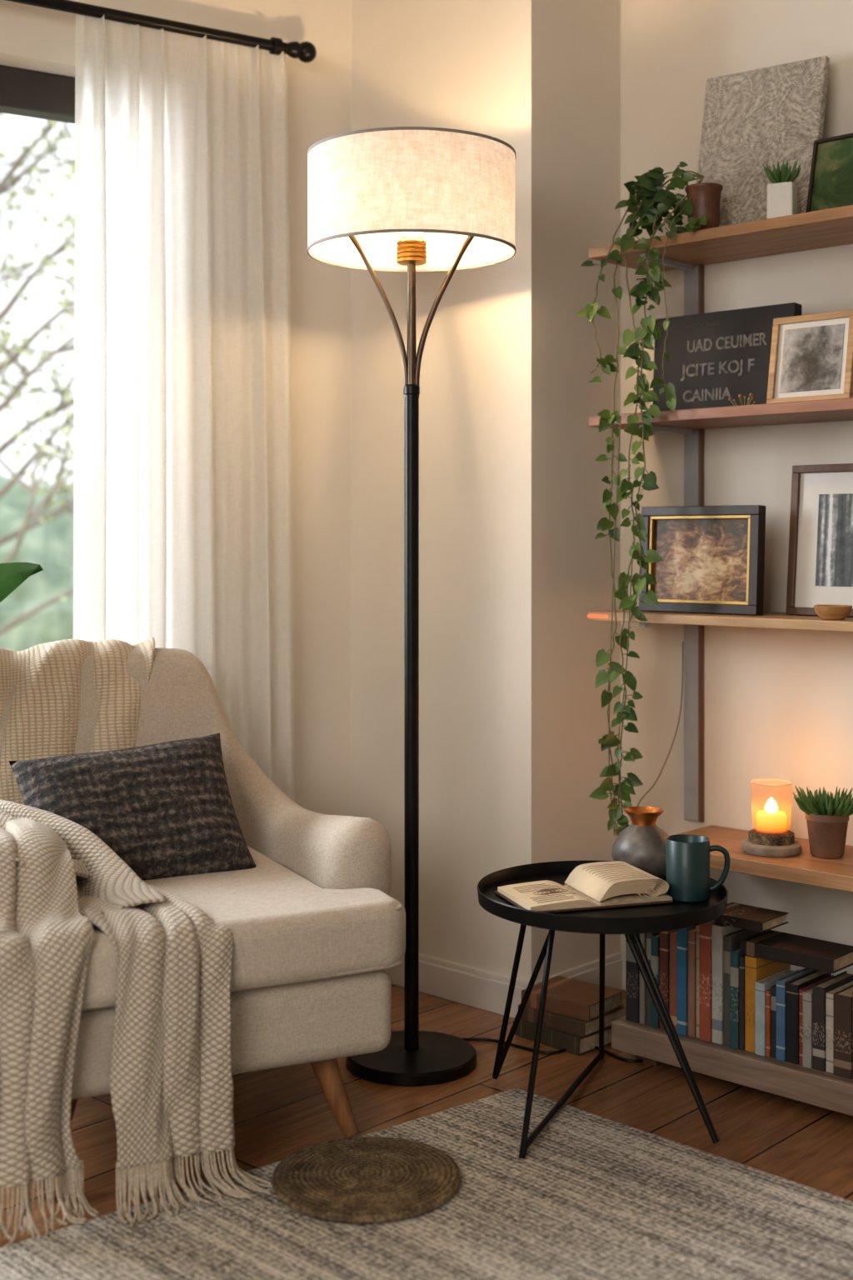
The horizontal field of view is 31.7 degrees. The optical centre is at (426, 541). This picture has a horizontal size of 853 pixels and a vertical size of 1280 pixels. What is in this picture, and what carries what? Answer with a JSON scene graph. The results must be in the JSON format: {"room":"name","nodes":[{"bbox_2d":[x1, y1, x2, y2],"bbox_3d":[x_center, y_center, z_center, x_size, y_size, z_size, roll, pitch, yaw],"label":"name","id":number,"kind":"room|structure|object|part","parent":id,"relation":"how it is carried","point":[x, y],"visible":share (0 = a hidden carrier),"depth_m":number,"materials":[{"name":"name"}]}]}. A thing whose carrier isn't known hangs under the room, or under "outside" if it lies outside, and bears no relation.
{"room":"living room","nodes":[
{"label":"living room","id":0,"kind":"room"},
{"bbox_2d":[0,0,351,816],"bbox_3d":[-2.300,-0.225,2.456,5.120,2.550,0.160,0,0,-32],"label":"wall","id":1,"kind":"structure","parent":0,"point":[32,37],"depth_m":3.62,"materials":[{"name":"paint"}]},
{"bbox_2d":[0,65,74,124],"bbox_3d":[-1.730,-0.160,2.844,2.400,1.780,0.060,0,0,-32],"label":"window frame","id":2,"kind":"structure","parent":1,"relation":"in","point":[26,92],"depth_m":3.35,"materials":[{"name":"paint"}]},
{"bbox_2d":[5,0,316,62],"bbox_3d":[-1.452,-1.150,2.829,2.769,0.048,0.099,0,0,-32],"label":"curtain rod","id":3,"kind":"object","parent":1,"relation":"attached to","point":[306,52],"visible":0.96,"depth_m":3.35,"materials":[{"name":"black metal"}]},
{"bbox_2d":[73,14,294,801],"bbox_3d":[-0.528,-0.056,3.371,0.548,2.181,0.056,0,0,-32],"label":"curtain","id":4,"kind":"object","parent":3,"relation":"hanging from","point":[182,502],"visible":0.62,"depth_m":3.38,"materials":[{"name":"fabric"}]},
{"bbox_2d":[0,984,852,1247],"bbox_3d":[-0.594,1.090,1.050,7.878,0.080,5.900,0,0,0],"label":"floor","id":5,"kind":"structure","parent":0,"point":[278,1112],"depth_m":2.77,"materials":[{"name":"brown wood"}]},
{"bbox_2d":[0,562,43,602],"bbox_3d":[-1.138,0.543,2.510,0.885,1.012,0.420,0,0,0],"label":"potted houseplant","id":6,"kind":"object","parent":5,"relation":"on","point":[12,575],"visible":1,"depth_m":2.71,"materials":[{"name":"plant"}]},
{"bbox_2d":[0,647,405,1190],"bbox_3d":[-0.513,0.636,2.819,0.815,0.818,0.841,0,0,-25],"label":"armchair","id":7,"kind":"object","parent":5,"relation":"on","point":[317,927],"visible":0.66,"depth_m":2.59,"materials":[{"name":"fabric"}]},
{"bbox_3d":[-0.596,0.953,2.443,0.051,0.185,0.105,0,0,16],"label":"leg","id":8,"kind":"part","parent":7,"relation":"part of","materials":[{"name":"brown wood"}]},
{"bbox_2d":[0,637,154,804],"bbox_3d":[-0.776,0.409,3.063,0.473,0.412,0.241,0,0,-25],"label":"throw","id":9,"kind":"object","parent":7,"relation":"on","point":[44,716],"visible":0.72,"depth_m":3.06,"materials":[{"name":"beige fabric"}]},
{"bbox_2d":[8,732,256,879],"bbox_3d":[-0.557,0.527,2.861,0.433,0.282,0.226,0,0,-28],"label":"throw pillow","id":10,"kind":"object","parent":7,"relation":"on","point":[166,809],"visible":0.77,"depth_m":2.81,"materials":[{"name":"black fabric"}]},
{"bbox_2d":[0,800,272,1248],"bbox_3d":[-0.631,0.751,2.598,0.538,0.573,0.734,0,0,-25],"label":"knit throw","id":11,"kind":"object","parent":7,"relation":"on","point":[172,1082],"visible":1,"depth_m":2.37,"materials":[{"name":"beige fabric"}]},
{"bbox_2d":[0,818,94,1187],"bbox_3d":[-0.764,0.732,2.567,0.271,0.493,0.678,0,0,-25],"label":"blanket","id":12,"kind":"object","parent":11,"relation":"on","point":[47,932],"depth_m":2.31,"materials":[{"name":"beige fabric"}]},
{"bbox_2d":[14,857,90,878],"bbox_3d":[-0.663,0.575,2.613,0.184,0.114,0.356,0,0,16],"label":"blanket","id":13,"kind":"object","parent":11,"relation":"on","point":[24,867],"depth_m":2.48,"materials":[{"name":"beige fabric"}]},
{"bbox_2d":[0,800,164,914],"bbox_3d":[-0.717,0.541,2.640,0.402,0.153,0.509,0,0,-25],"label":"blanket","id":14,"kind":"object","parent":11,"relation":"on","point":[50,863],"depth_m":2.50,"materials":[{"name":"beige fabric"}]},
{"bbox_2d":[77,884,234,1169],"bbox_3d":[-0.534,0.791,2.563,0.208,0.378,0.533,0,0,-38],"label":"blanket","id":15,"kind":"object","parent":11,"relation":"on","point":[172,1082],"depth_m":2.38,"materials":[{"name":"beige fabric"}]},
{"bbox_3d":[-0.648,0.554,3.108,0.711,0.653,0.203,0,0,-25],"label":"backrest","id":16,"kind":"part","parent":7,"relation":"part of","materials":[{"name":"fabric"}]},
{"bbox_3d":[-0.491,0.817,2.772,0.656,0.147,0.675,0,0,-25],"label":"seat","id":17,"kind":"part","parent":7,"relation":"part of","materials":[{"name":"fabric"}]},
{"bbox_2d":[80,845,405,1010],"bbox_3d":[-0.485,0.683,2.758,0.710,0.118,0.706,0,0,-25],"label":"seat cushion","id":18,"kind":"object","parent":7,"relation":"on","point":[296,924],"depth_m":2.55,"materials":[{"name":"fabric"}]},
{"bbox_3d":[-0.232,0.698,2.966,0.155,0.364,0.490,0,0,-29],"label":"armrest","id":19,"kind":"part","parent":7,"relation":"part of","materials":[{"name":"fabric"}]},
{"bbox_3d":[-0.172,0.953,2.640,0.105,0.185,0.051,0,0,24],"label":"leg","id":20,"kind":"part","parent":7,"relation":"part of","materials":[{"name":"brown wood"}]},
{"bbox_2d":[0,1088,852,1279],"bbox_3d":[0.048,1.044,1.096,2.998,0.012,2.583,0,0,-39],"label":"rug","id":21,"kind":"object","parent":5,"relation":"on","point":[592,1197],"visible":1,"depth_m":2.27,"materials":[{"name":"fabric"}]},
{"bbox_2d":[271,1136,460,1224],"bbox_3d":[-0.097,1.030,2.430,0.306,0.016,0.306,0,0,0],"label":"mat","id":22,"kind":"object","parent":21,"relation":"on","point":[357,1180],"visible":1,"depth_m":2.40,"materials":[{"name":"brown wicker"}]},
{"bbox_2d":[307,126,643,1086],"bbox_3d":[0.126,0.136,3.020,0.731,1.828,0.420,0,0,0],"label":"floor lamp","id":23,"kind":"object","parent":5,"relation":"on","point":[411,200],"visible":0.98,"depth_m":2.94,"materials":[{"name":"black metal"}]},
{"bbox_3d":[-0.136,-0.492,3.014,0.204,0.405,0.012,0,0,-3],"label":"support arm","id":24,"kind":"part","parent":23,"relation":"part of","materials":[{"name":"brown metal"}]},
{"bbox_2d":[396,236,426,265],"bbox_3d":[-0.030,-0.584,3.020,0.060,0.052,0.060,0,0,0],"label":"socket","id":25,"kind":"object","parent":23,"relation":"attached to","point":[411,252],"depth_m":3.00,"materials":[{"name":"gold metal"}]},
{"bbox_3d":[-0.030,-0.679,3.020,0.417,0.194,0.417,0,0,0],"label":"lamp shade","id":26,"kind":"part","parent":23,"relation":"part of","materials":[{"name":"fabric"}]},
{"bbox_3d":[-0.030,-0.648,3.020,0.060,0.072,0.060,0,0,0],"label":"bulb","id":27,"kind":"part","parent":23,"relation":"part of","materials":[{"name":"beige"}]},
{"bbox_3d":[-0.030,-0.775,3.020,0.420,0.005,0.420,0,0,-44],"label":"shade trim","id":28,"kind":"part","parent":23,"relation":"part of","materials":[{"name":"beige fabric"}]},
{"bbox_3d":[-0.030,-0.583,3.020,0.420,0.005,0.420,0,0,-44],"label":"shade trim","id":29,"kind":"part","parent":23,"relation":"part of","materials":[{"name":"white fabric"}]},
{"bbox_3d":[-0.030,-0.440,3.020,0.019,0.260,0.019,0,0,0],"label":"stem","id":30,"kind":"part","parent":23,"relation":"part of","materials":[{"name":"brown metal"}]},
{"bbox_3d":[0.076,-0.492,3.014,0.204,0.405,0.012,0,0,3],"label":"support arm","id":31,"kind":"part","parent":23,"relation":"part of","materials":[{"name":"brown metal"}]},
{"bbox_3d":[0.256,1.046,3.105,0.474,0.006,0.078,0,0,17],"label":"power cord","id":32,"kind":"part","parent":23,"relation":"part of","materials":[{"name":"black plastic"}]},
{"bbox_2d":[515,1020,611,1055],"bbox_3d":[0.300,1.032,3.175,0.140,0.034,0.180,0,0,-43],"label":"book","id":33,"kind":"object","parent":5,"relation":"on","point":[577,1045],"visible":0.47,"depth_m":3.11,"materials":[{"name":"paper"}]},
{"bbox_2d":[518,1004,624,1037],"bbox_3d":[0.306,0.999,3.178,0.175,0.030,0.140,0,0,43],"label":"book","id":34,"kind":"object","parent":33,"relation":"on","point":[583,1028],"visible":0.53,"depth_m":3.12,"materials":[{"name":"paper"}]},
{"bbox_2d":[521,975,624,1021],"bbox_3d":[0.311,0.967,3.182,0.170,0.032,0.140,0,0,39],"label":"book","id":35,"kind":"object","parent":34,"relation":"on","point":[575,998],"visible":0.87,"depth_m":3.15,"materials":[{"name":"paper"}]},
{"bbox_2d":[477,860,728,1159],"bbox_3d":[0.319,0.843,2.784,0.459,0.413,0.489,0,0,-15],"label":"side table","id":36,"kind":"object","parent":5,"relation":"on","point":[634,920],"visible":0.76,"depth_m":2.67,"materials":[{"name":"black metal"}]},
{"bbox_3d":[0.185,0.855,2.849,0.184,0.382,0.042,0,0,44],"label":"leg","id":37,"kind":"part","parent":36,"relation":"part of","materials":[{"name":"black metal"}]},
{"bbox_3d":[0.280,0.857,2.774,0.060,0.386,0.564,0,0,21],"label":"leg","id":38,"kind":"part","parent":36,"relation":"part of","materials":[{"name":"black metal"}]},
{"bbox_2d":[495,860,672,913],"bbox_3d":[0.289,0.635,2.773,0.284,0.046,0.174,0,0,-18],"label":"open book","id":39,"kind":"object","parent":36,"relation":"on","point":[598,885],"visible":0.98,"depth_m":2.73,"materials":[{"name":"paper"}]},
{"bbox_2d":[477,860,728,934],"bbox_3d":[0.323,0.652,2.770,0.459,0.031,0.459,0,0,0],"label":"tray","id":40,"kind":"object","parent":36,"relation":"on","point":[650,918],"depth_m":2.65,"materials":[{"name":"black metal"}]},
{"bbox_2d":[611,805,668,879],"bbox_3d":[0.425,0.592,2.935,0.125,0.135,0.125,0,0,0],"label":"vase","id":41,"kind":"object","parent":36,"relation":"on","point":[642,845],"visible":0.83,"depth_m":2.90,"materials":[{"name":"grey ceramic"}]},
{"bbox_3d":[0.424,0.855,2.664,0.205,0.383,0.036,0,0,43],"label":"leg","id":42,"kind":"part","parent":36,"relation":"part of","materials":[{"name":"black metal"}]},
{"bbox_2d":[665,834,730,902],"bbox_3d":[0.494,0.604,2.766,0.108,0.110,0.081,0,0,39],"label":"mug","id":43,"kind":"object","parent":36,"relation":"on","point":[687,856],"visible":0.99,"depth_m":2.74,"materials":[{"name":"teal ceramic"}]},
{"bbox_3d":[0.539,0.603,2.765,0.041,0.086,0.010,0,0,10],"label":"handle","id":44,"kind":"part","parent":43,"relation":"part of","materials":[{"name":"teal ceramic"}]},
{"bbox_2d":[625,933,639,1023],"bbox_3d":[0.467,0.876,3.091,0.030,0.191,0.150,0,0,43],"label":"book","id":45,"kind":"object","parent":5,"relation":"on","point":[632,971],"visible":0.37,"depth_m":3.04,"materials":[{"name":"paper"}]},
{"bbox_2d":[640,933,646,1024],"bbox_3d":[0.485,0.868,3.078,0.013,0.207,0.150,0,0,43],"label":"book","id":46,"kind":"object","parent":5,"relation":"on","point":[642,936],"visible":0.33,"depth_m":3.02,"materials":[{"name":"paper"}]},
{"bbox_2d":[646,932,659,1025],"bbox_3d":[0.498,0.865,3.070,0.015,0.213,0.150,0,0,43],"label":"book","id":47,"kind":"object","parent":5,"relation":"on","point":[648,935],"visible":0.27,"depth_m":3.01,"materials":[{"name":"paper"}]},
{"bbox_2d":[651,933,659,1028],"bbox_3d":[0.507,0.880,3.054,0.017,0.182,0.150,0,0,43],"label":"book","id":48,"kind":"object","parent":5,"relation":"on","point":[655,938],"visible":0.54,"depth_m":3.00,"materials":[{"name":"paper"}]},
{"bbox_2d":[660,930,675,1029],"bbox_3d":[0.523,0.869,3.042,0.021,0.206,0.150,0,0,43],"label":"book","id":49,"kind":"object","parent":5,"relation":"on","point":[664,936],"visible":0.23,"depth_m":2.98,"materials":[{"name":"paper"}]},
{"bbox_2d":[670,930,677,1032],"bbox_3d":[0.541,0.874,3.030,0.020,0.195,0.150,0,0,43],"label":"book","id":50,"kind":"object","parent":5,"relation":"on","point":[673,935],"visible":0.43,"depth_m":2.98,"materials":[{"name":"paper"}]},
{"bbox_2d":[677,925,699,1035],"bbox_3d":[0.553,0.858,3.010,0.022,0.227,0.150,0,0,43],"label":"book","id":51,"kind":"object","parent":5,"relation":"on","point":[682,934],"visible":0.34,"depth_m":2.95,"materials":[{"name":"paper"}]},
{"bbox_2d":[688,927,696,1037],"bbox_3d":[0.570,0.868,2.999,0.016,0.207,0.150,0,0,43],"label":"book","id":52,"kind":"object","parent":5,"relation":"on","point":[692,932],"visible":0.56,"depth_m":2.94,"materials":[{"name":"paper"}]},
{"bbox_2d":[696,925,699,1038],"bbox_3d":[0.583,0.863,2.991,0.010,0.218,0.150,0,0,43],"label":"book","id":53,"kind":"object","parent":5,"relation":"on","point":[697,927],"visible":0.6,"depth_m":2.94,"materials":[{"name":"paper"}]},
{"bbox_2d":[700,921,715,1042],"bbox_3d":[0.593,0.859,2.974,0.025,0.226,0.150,0,0,43],"label":"book","id":54,"kind":"object","parent":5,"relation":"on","point":[706,929],"visible":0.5,"depth_m":2.92,"materials":[{"name":"paper"}]},
{"bbox_2d":[709,902,789,932],"bbox_3d":[0.624,0.732,2.924,0.127,0.020,0.100,0,0,43],"label":"book","id":55,"kind":"object","parent":54,"relation":"on","point":[736,915],"visible":0.74,"depth_m":2.90,"materials":[{"name":"paper"}]},
{"bbox_2d":[712,923,742,1044],"bbox_3d":[0.613,0.858,2.959,0.023,0.227,0.150,0,0,43],"label":"book","id":56,"kind":"object","parent":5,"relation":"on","point":[719,931],"visible":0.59,"depth_m":2.90,"materials":[{"name":"paper"}]},
{"bbox_2d":[611,1015,852,1115],"bbox_3d":[1.280,1.011,2.473,2.100,0.078,0.400,0,0,43],"label":"shelf","id":57,"kind":"object","parent":5,"relation":"on","point":[823,1089],"visible":0.44,"depth_m":2.84,"materials":[{"name":"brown wood"}]},
{"bbox_2d":[730,947,744,1049],"bbox_3d":[0.640,0.878,2.930,0.017,0.186,0.150,0,0,43],"label":"book","id":58,"kind":"object","parent":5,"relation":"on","point":[736,954],"visible":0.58,"depth_m":2.87,"materials":[{"name":"paper"}]},
{"bbox_2d":[724,929,759,1046],"bbox_3d":[0.631,0.866,2.946,0.018,0.210,0.150,0,0,43],"label":"book","id":59,"kind":"object","parent":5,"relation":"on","point":[732,941],"visible":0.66,"depth_m":2.89,"materials":[{"name":"paper"}]},
{"bbox_2d":[740,955,747,1049],"bbox_3d":[0.646,0.883,2.915,0.010,0.176,0.130,0,0,43],"label":"book","id":60,"kind":"object","parent":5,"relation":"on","point":[742,959],"visible":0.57,"depth_m":2.87,"materials":[{"name":"paper"}]},
{"bbox_2d":[745,955,790,1052],"bbox_3d":[0.661,0.882,2.905,0.024,0.180,0.130,0,0,43],"label":"book","id":61,"kind":"object","parent":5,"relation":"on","point":[757,968],"visible":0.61,"depth_m":2.86,"materials":[{"name":"paper"}]},
{"bbox_2d":[740,930,852,973],"bbox_3d":[0.710,0.778,2.851,0.195,0.026,0.110,0,0,43],"label":"book","id":62,"kind":"object","parent":61,"relation":"on","point":[788,948],"visible":0.97,"depth_m":2.83,"materials":[{"name":"paper"}]},
{"bbox_2d":[766,989,770,1057],"bbox_3d":[0.688,0.909,2.876,0.008,0.124,0.130,0,0,43],"label":"book","id":63,"kind":"object","parent":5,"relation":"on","point":[768,992],"visible":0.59,"depth_m":2.83,"materials":[{"name":"paper"}]},
{"bbox_2d":[770,985,776,1058],"bbox_3d":[0.698,0.905,2.871,0.013,0.133,0.130,0,0,43],"label":"book","id":64,"kind":"object","parent":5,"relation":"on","point":[773,989],"visible":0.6,"depth_m":2.82,"materials":[{"name":"paper"}]},
{"bbox_2d":[776,968,815,1061],"bbox_3d":[0.706,0.897,2.855,0.018,0.149,0.130,0,0,43],"label":"book","id":65,"kind":"object","parent":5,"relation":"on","point":[781,983],"visible":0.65,"depth_m":2.81,"materials":[{"name":"paper"}]},
{"bbox_2d":[803,987,813,1069],"bbox_3d":[0.747,0.902,2.817,0.018,0.138,0.130,0,0,43],"label":"book","id":66,"kind":"object","parent":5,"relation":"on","point":[808,994],"visible":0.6,"depth_m":2.77,"materials":[{"name":"paper"}]},
{"bbox_2d":[786,970,831,1064],"bbox_3d":[0.725,0.898,2.842,0.025,0.147,0.130,0,0,43],"label":"book","id":67,"kind":"object","parent":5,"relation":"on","point":[793,987],"visible":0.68,"depth_m":2.80,"materials":[{"name":"paper"}]},
{"bbox_2d":[799,975,834,1064],"bbox_3d":[0.740,0.902,2.832,0.010,0.140,0.130,0,0,43],"label":"book","id":68,"kind":"object","parent":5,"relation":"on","point":[807,987],"visible":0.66,"depth_m":2.79,"materials":[{"name":"paper"}]},
{"bbox_2d":[813,970,852,1071],"bbox_3d":[0.765,0.895,2.805,0.024,0.153,0.130,0,0,43],"label":"book","id":69,"kind":"object","parent":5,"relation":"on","point":[820,989],"visible":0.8,"depth_m":2.76,"materials":[{"name":"paper"}]},
{"bbox_2d":[825,980,852,1073],"bbox_3d":[0.783,0.900,2.792,0.017,0.144,0.130,0,0,43],"label":"book","id":70,"kind":"object","parent":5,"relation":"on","point":[830,995],"visible":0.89,"depth_m":2.75,"materials":[{"name":"paper"}]},
{"bbox_2d":[834,985,852,1079],"bbox_3d":[0.799,0.897,2.769,0.035,0.148,0.130,0,0,43],"label":"book","id":71,"kind":"object","parent":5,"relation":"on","point":[842,998],"visible":1,"depth_m":2.72,"materials":[{"name":"paper"}]},
{"bbox_2d":[852,990,852,1079],"bbox_3d":[0.826,0.892,2.748,0.031,0.160,0.130,0,0,43],"label":"book","id":72,"kind":"object","parent":5,"relation":"on","point":[852,991],"visible":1,"depth_m":2.71,"materials":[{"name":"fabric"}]},
{"bbox_2d":[351,0,559,981],"bbox_3d":[0.057,-0.225,3.518,0.564,2.550,0.100,0,0,43],"label":"wall","id":73,"kind":"structure","parent":0,"point":[489,386],"depth_m":3.41,"materials":[{"name":"paint"}]},
{"bbox_2d":[385,953,536,1018],"bbox_3d":[0.024,1.008,3.470,0.580,0.085,0.016,0,0,43],"label":"baseboard","id":74,"kind":"structure","parent":73,"relation":"attached to","point":[464,984],"depth_m":3.40,"materials":[{"name":"paint"}]},
{"bbox_2d":[559,0,620,972],"bbox_3d":[0.375,-0.225,3.520,0.100,2.550,0.335,0,0,43],"label":"wall","id":75,"kind":"structure","parent":0,"point":[590,30],"depth_m":3.43,"materials":[{"name":"paint"}]},
{"bbox_2d":[535,951,622,989],"bbox_3d":[0.350,1.008,3.407,0.016,0.085,0.335,0,0,43],"label":"baseboard","id":76,"kind":"structure","parent":75,"relation":"attached to","point":[589,972],"depth_m":3.45,"materials":[{"name":"paint"}]},
{"bbox_2d":[620,0,852,975],"bbox_3d":[1.885,-0.225,2.280,3.800,2.550,0.100,0,0,43],"label":"wall","id":77,"kind":"structure","parent":0,"point":[778,703],"depth_m":3.31,"materials":[{"name":"paint"}]},
{"bbox_2d":[620,951,625,990],"bbox_3d":[1.845,1.008,2.238,3.800,0.085,0.016,0,0,43],"label":"baseboard","id":78,"kind":"structure","parent":77,"relation":"attached to","point":[623,954],"depth_m":3.51,"materials":[{"name":"paint"}]},
{"bbox_2d":[684,265,704,822],"bbox_3d":[0.605,0.004,3.389,0.046,1.252,0.013,0,0,43],"label":"upright","id":79,"kind":"object","parent":77,"relation":"attached to","point":[694,279],"visible":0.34,"depth_m":3.38,"materials":[{"name":"metal"}]},
{"bbox_3d":[0.602,-0.449,3.392,0.038,0.346,0.013,0,0,43],"label":"rail","id":80,"kind":"part","parent":79,"relation":"part of","materials":[{"name":"metal"}]},
{"bbox_3d":[0.602,-0.050,3.392,0.038,0.406,0.013,0,0,43],"label":"rail","id":81,"kind":"part","parent":79,"relation":"part of","materials":[{"name":"metal"}]},
{"bbox_3d":[0.602,0.402,3.392,0.038,0.457,0.013,0,0,43],"label":"rail","id":82,"kind":"part","parent":79,"relation":"part of","materials":[{"name":"metal"}]},
{"bbox_2d":[587,609,852,631],"bbox_3d":[1.285,0.169,2.599,2.314,0.032,0.244,0,0,43],"label":"wall shelf","id":83,"kind":"object","parent":77,"relation":"attached to","point":[769,619],"visible":0.93,"depth_m":3.08,"materials":[{"name":"brown wood"}]},
{"bbox_3d":[0.375,0.163,3.278,0.057,0.007,0.004,0,0,43],"label":"trim","id":84,"kind":"part","parent":83,"relation":"part of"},
{"bbox_2d":[639,505,765,614],"bbox_3d":[0.586,0.038,3.206,0.292,0.229,0.041,0,0,43],"label":"framed painting","id":85,"kind":"object","parent":83,"relation":"on","point":[713,557],"visible":0.8,"depth_m":3.19,"materials":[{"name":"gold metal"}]},
{"bbox_2d":[652,518,748,601],"bbox_3d":[0.586,0.038,3.206,0.238,0.174,0.005,0,-3,43],"label":"picture","id":86,"kind":"object","parent":85,"relation":"attached to","point":[705,559],"depth_m":3.20},
{"bbox_2d":[785,463,852,617],"bbox_3d":[0.859,-0.003,3.046,0.263,0.312,0.050,0,0,43],"label":"framed print","id":87,"kind":"object","parent":83,"relation":"on","point":[820,572],"visible":0.97,"depth_m":3.09,"materials":[{"name":"dark wood"},{"name":"paper"},{"name":"glass"}]},
{"bbox_2d":[815,493,852,586],"bbox_3d":[0.858,-0.003,3.044,0.141,0.190,0.002,0,-5,43],"label":"picture","id":88,"kind":"object","parent":87,"relation":"attached to","point":[834,567],"depth_m":3.06},
{"bbox_2d":[814,604,852,619],"bbox_3d":[0.799,0.139,2.946,0.074,0.027,0.074,0,0,0],"label":"wooden bowl","id":89,"kind":"object","parent":83,"relation":"on","point":[824,612],"visible":1,"depth_m":2.92,"materials":[{"name":"brown wood"}]},
{"bbox_2d":[589,205,852,271],"bbox_3d":[1.286,-0.627,2.599,2.312,0.035,0.243,0,0,43],"label":"wall shelf","id":90,"kind":"object","parent":77,"relation":"attached to","point":[833,227],"visible":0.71,"depth_m":3.11,"materials":[{"name":"brown wood"}]},
{"bbox_2d":[577,161,723,836],"bbox_3d":[0.502,-0.085,3.189,0.285,1.448,0.274,0,0,-24],"label":"trailing ivy","id":91,"kind":"object","parent":90,"relation":"on","point":[702,207],"visible":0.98,"depth_m":3.18,"materials":[{"name":"green plant"}]},
{"bbox_2d":[685,182,723,230],"bbox_3d":[0.582,-0.695,3.147,0.078,0.098,0.078,0,0,0],"label":"pot","id":92,"kind":"object","parent":90,"relation":"on","point":[703,198],"depth_m":3.12,"materials":[{"name":"brown ceramic"}]},
{"bbox_2d":[696,55,829,226],"bbox_3d":[0.706,-0.828,3.192,0.303,0.376,0.063,0,0,43],"label":"panel","id":93,"kind":"object","parent":90,"relation":"on","point":[753,119],"visible":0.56,"depth_m":3.18,"materials":[{"name":"paint"}]},
{"bbox_2d":[763,158,801,219],"bbox_3d":[0.722,-0.707,3.034,0.074,0.121,0.081,0,0,26],"label":"succulent planter","id":94,"kind":"object","parent":90,"relation":"on","point":[782,194],"visible":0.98,"depth_m":3.01,"materials":[{"name":"white ceramic"}]},
{"bbox_3d":[0.720,-0.683,3.033,0.052,0.075,0.052,0,0,26],"label":"planter","id":95,"kind":"part","parent":94,"relation":"part of","materials":[{"name":"white ceramic"}]},
{"bbox_2d":[805,132,852,212],"bbox_3d":[0.882,-0.735,2.992,0.252,0.181,0.057,0,0,43],"label":"picture","id":96,"kind":"object","parent":90,"relation":"on","point":[831,184],"visible":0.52,"depth_m":3.05},
{"bbox_2d":[589,397,852,434],"bbox_3d":[1.286,-0.259,2.599,2.312,0.035,0.243,0,0,43],"label":"wall shelf","id":97,"kind":"object","parent":77,"relation":"attached to","point":[683,421],"visible":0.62,"depth_m":3.09,"materials":[{"name":"brown wood"}]},
{"bbox_2d":[652,302,802,410],"bbox_3d":[0.639,-0.385,3.213,0.344,0.217,0.043,0,0,43],"label":"letter board","id":98,"kind":"object","parent":97,"relation":"on","point":[717,357],"visible":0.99,"depth_m":3.21,"materials":[{"name":"stone"}]},
{"bbox_2d":[728,393,755,405],"bbox_3d":[0.650,-0.290,3.085,0.054,0.027,0.024,0,0,43],"label":"dried flowers","id":99,"kind":"object","parent":97,"relation":"on","point":[751,397],"visible":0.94,"depth_m":3.08,"materials":[{"name":"orange plant"}]},
{"bbox_2d":[766,309,852,403],"bbox_3d":[0.779,-0.368,3.026,0.185,0.185,0.047,0,0,43],"label":"photo frame","id":100,"kind":"object","parent":97,"relation":"on","point":[812,357],"visible":0.91,"depth_m":3.02,"materials":[{"name":"brown wood"}]},
{"bbox_2d":[780,323,844,393],"bbox_3d":[0.777,-0.368,3.024,0.133,0.133,0.002,0,-9,43],"label":"picture","id":101,"kind":"object","parent":100,"relation":"attached to","point":[812,357],"depth_m":3.02},
{"bbox_2d":[675,825,852,892],"bbox_3d":[1.337,0.650,2.535,2.150,0.030,0.268,0,0,43],"label":"wall shelf","id":102,"kind":"object","parent":77,"relation":"attached to","point":[803,867],"depth_m":2.99,"materials":[{"name":"brown wood"}]},
{"bbox_2d":[741,797,801,856],"bbox_3d":[0.707,0.563,3.073,0.120,0.142,0.120,0,0,0],"label":"candle lantern","id":103,"kind":"object","parent":102,"relation":"on","point":[771,836],"visible":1,"depth_m":3.04,"materials":[{"name":"wax"}]},
{"bbox_2d":[792,785,852,858],"bbox_3d":[0.811,0.566,3.035,0.147,0.136,0.143,0,0,0],"label":"potted succulent","id":104,"kind":"object","parent":102,"relation":"on","point":[827,817],"visible":1,"depth_m":3.00,"materials":[{"name":"green plant"}]},
{"bbox_2d":[755,968,799,1056],"bbox_3d":[0.674,0.903,2.884,0.020,0.137,0.130,0,0,43],"label":"book","id":105,"kind":"object","parent":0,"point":[762,986],"visible":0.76,"depth_m":2.84,"materials":[{"name":"paper"}]},
{"bbox_2d":[805,813,849,858],"bbox_3d":[0.810,0.590,3.031,0.086,0.088,0.086,0,0,0],"label":"pot","id":106,"kind":"object","parent":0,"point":[827,832],"depth_m":3.00,"materials":[{"name":"ceramic"}]},
{"label":"outside","id":107,"kind":"structure","parent":0,"visible":0},
{"bbox_3d":[-5.000,1.375,9.950,18.000,0.050,12.100,0,0,0],"label":"ground","id":108,"kind":"structure","parent":107,"visible":0},
{"bbox_2d":[0,473,73,650],"bbox_3d":[-2.357,0.600,9.007,1.989,2.042,2.060,0,0,0],"label":"bush","id":109,"kind":"object","parent":108,"relation":"on","point":[49,544],"visible":0.14,"depth_m":8.18,"materials":[{"name":"green plant"}]},
{"bbox_2d":[0,112,74,634],"bbox_3d":[-1.888,-0.959,6.980,2.746,4.619,2.070,0,0,16],"label":"tree","id":110,"kind":"object","parent":108,"relation":"on","point":[40,454],"visible":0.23,"depth_m":6.62,"materials":[{"name":"green plant"}]}
]}

